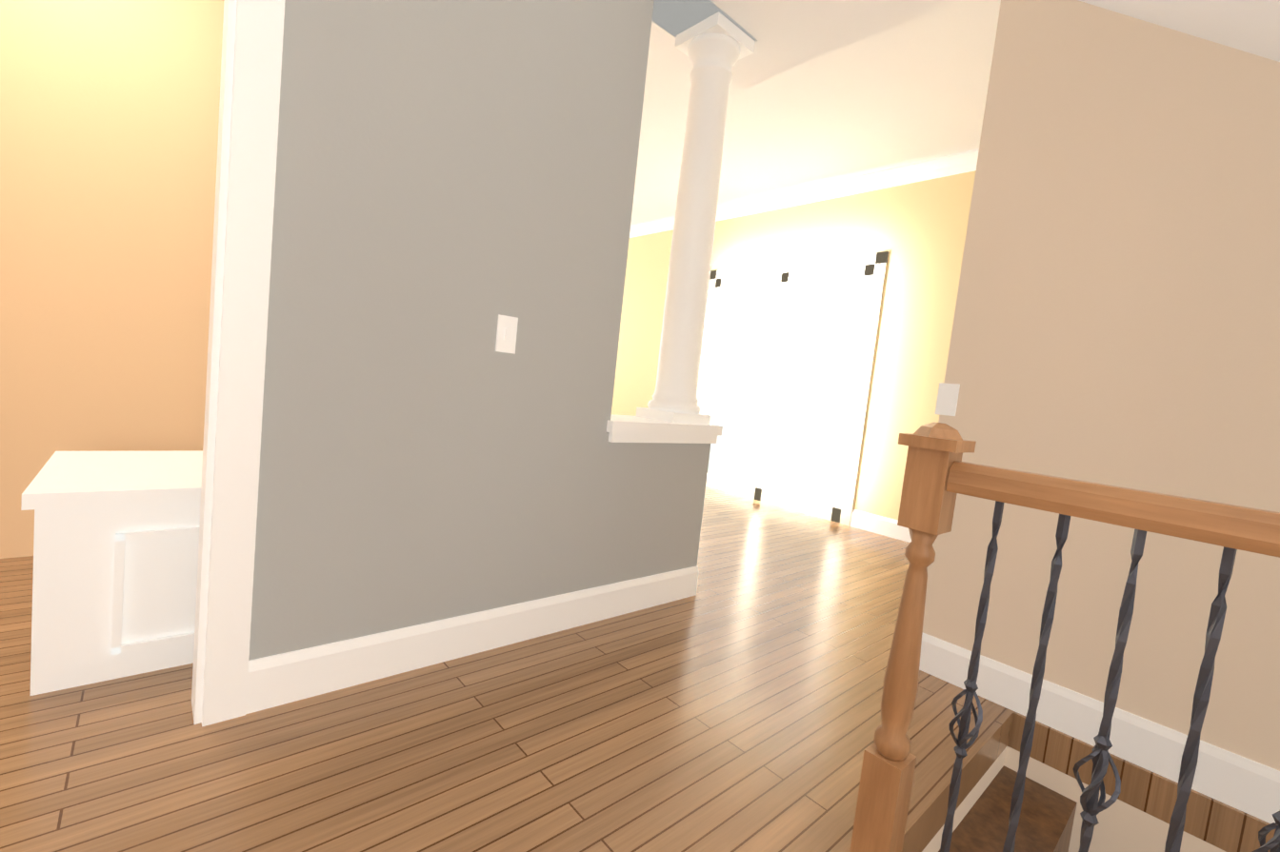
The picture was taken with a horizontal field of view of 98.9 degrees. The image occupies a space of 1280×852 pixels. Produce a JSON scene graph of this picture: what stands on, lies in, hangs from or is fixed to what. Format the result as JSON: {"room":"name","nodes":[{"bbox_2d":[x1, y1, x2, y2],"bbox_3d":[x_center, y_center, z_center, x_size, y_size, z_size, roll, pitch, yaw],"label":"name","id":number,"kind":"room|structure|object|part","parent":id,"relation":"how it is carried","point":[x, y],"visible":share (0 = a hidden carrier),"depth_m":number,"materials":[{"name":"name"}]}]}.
{"room":"hallway","nodes":[
{"label":"hallway","id":0,"kind":"room"},
{"bbox_2d":[0,0,224,559],"bbox_3d":[-2.089,-0.869,2.489,2.530,2.850,0.120,2,6,-42],"label":"wall","id":1,"kind":"structure","parent":0,"point":[109,122],"depth_m":2.27,"materials":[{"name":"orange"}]},
{"bbox_2d":[248,0,758,660],"bbox_3d":[-0.808,-0.666,1.614,3.030,2.850,0.280,2,6,-42],"label":"wall","id":2,"kind":"structure","parent":0,"point":[454,179],"depth_m":1.68,"materials":[{"name":"grey paint"}]},
{"bbox_2d":[191,0,285,726],"bbox_3d":[-1.339,-0.528,1.040,1.060,2.550,0.140,2,6,-42],"label":"door frame","id":3,"kind":"structure","parent":2,"relation":"attached to","point":[250,100],"depth_m":1.34,"materials":[{"name":"white wood"}]},
{"bbox_2d":[495,314,518,354],"bbox_3d":[-0.440,-0.303,1.810,0.070,0.120,0.012,2,6,-42],"label":"light switch","id":4,"kind":"object","parent":2,"relation":"attached to","point":[506,334],"visible":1,"depth_m":1.81,"materials":[{"name":"white plastic"}]},
{"bbox_2d":[606,414,722,443],"bbox_3d":[0.024,0.012,2.474,0.665,0.085,0.345,2,6,-42],"label":"trim","id":5,"kind":"structure","parent":2,"relation":"on","point":[625,429],"depth_m":2.33,"materials":[{"name":"white wood"}]},
{"bbox_2d":[635,11,755,424],"bbox_3d":[0.246,-0.883,2.523,0.254,1.730,0.254,2,6,-42],"label":"round column","id":6,"kind":"structure","parent":5,"relation":"on","point":[714,48],"depth_m":2.44,"materials":[{"name":"white"}]},
{"bbox_2d":[0,486,1275,851],"bbox_3d":[-1.699,0.753,1.398,9.700,0.120,9.660,2,6,-42],"label":"floor","id":7,"kind":"structure","parent":0,"point":[733,704],"depth_m":1.46,"materials":[{"name":"brown wood"}]},
{"bbox_2d":[20,450,202,696],"bbox_3d":[-1.246,0.415,2.105,1.440,0.540,0.670,2,6,-42],"label":"bench","id":8,"kind":"object","parent":7,"relation":"on","point":[115,554],"visible":0.42,"depth_m":1.51,"materials":[{"name":"white wood"}]},
{"bbox_2d":[849,422,1279,851],"bbox_3d":[0.741,0.510,0.871,0.104,0.960,0.732,2,6,-42],"label":"rail","id":9,"kind":"object","parent":7,"relation":"on","point":[939,475],"visible":1,"depth_m":0.95,"materials":[{"name":"brown wood"}]},
{"bbox_3d":[0.799,0.134,0.823,0.068,0.056,0.602,2,6,-42],"label":"handrail","id":10,"kind":"part","parent":9,"relation":"part of","materials":[{"name":"brown wood"}]},
{"bbox_2d":[611,170,975,520],"bbox_3d":[1.281,-0.714,5.213,0.150,2.850,7.600,2,6,-42],"label":"wall","id":11,"kind":"structure","parent":0,"point":[917,230],"depth_m":4.36,"materials":[{"name":"beige paint"}]},
{"bbox_2d":[697,251,888,525],"bbox_3d":[1.275,-0.397,5.154,0.120,2.230,1.860,2,6,-42],"label":"doors","id":12,"kind":"structure","parent":11,"relation":"in","point":[788,352],"depth_m":5.04,"materials":[{"name":"white"}]},
{"bbox_2d":[630,0,1000,225],"bbox_3d":[0.300,-2.295,4.062,3.240,0.250,7.600,2,6,-42],"label":"ceiling","id":13,"kind":"structure","parent":0,"point":[912,90],"depth_m":3.53,"materials":[{"name":"white paint"}]},
{"bbox_2d":[651,0,1279,87],"bbox_3d":[1.121,-0.938,1.416,0.990,1.570,3.060,2,6,-42],"label":"ceiling soffit","id":14,"kind":"structure","parent":0,"point":[789,34],"depth_m":2.22,"materials":[{"name":"white paint"}]},
{"bbox_2d":[921,746,1013,851],"bbox_3d":[0.778,1.812,1.580,1.020,1.480,0.020,2,6,-42],"label":"trim","id":15,"kind":"structure","parent":0,"point":[961,811],"depth_m":1.66,"materials":[{"name":"beige wood"}]},
{"bbox_2d":[938,765,1077,851],"bbox_3d":[1.181,1.924,1.136,1.046,1.410,1.200,2,6,-42],"label":"steps","id":16,"kind":"structure","parent":0,"point":[1046,820],"depth_m":1.63,"materials":[{"name":"brown wood"}]},
{"bbox_2d":[922,0,1279,851],"bbox_3d":[4.281,0.774,-1.320,0.190,4.719,9.400,2,6,-42],"label":"wall","id":17,"kind":"structure","parent":0,"point":[1117,316],"depth_m":1.70,"materials":[{"name":"beige paint"}]},
{"bbox_2d":[245,509,1279,823],"bbox_3d":[1.075,1.027,-0.021,7.069,0.140,15.200,2,6,-42],"label":"baseboard","id":18,"kind":"structure","parent":17,"relation":"attached to","point":[1238,782],"depth_m":1.74,"materials":[{"name":"white wood"}]},
{"bbox_2d":[935,382,959,416],"bbox_3d":[1.161,-0.100,2.069,0.006,0.120,0.070,2,6,-42],"label":"light switch","id":19,"kind":"object","parent":17,"relation":"attached to","point":[947,399],"visible":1,"depth_m":2.07,"materials":[{"name":"white plastic"}]},
{"bbox_3d":[1.195,-0.065,-3.487,7.400,2.850,10.500,2,6,-42],"label":"wall","id":20,"kind":"structure","parent":0,"visible":0},
{"bbox_2d":[629,148,979,238],"bbox_3d":[1.366,-1.677,-0.225,7.069,0.105,15.200,2,6,-42],"label":"crown molding","id":21,"kind":"structure","parent":20,"relation":"attached to","point":[943,167],"depth_m":4.60,"materials":[{"name":"white"}]}
]}

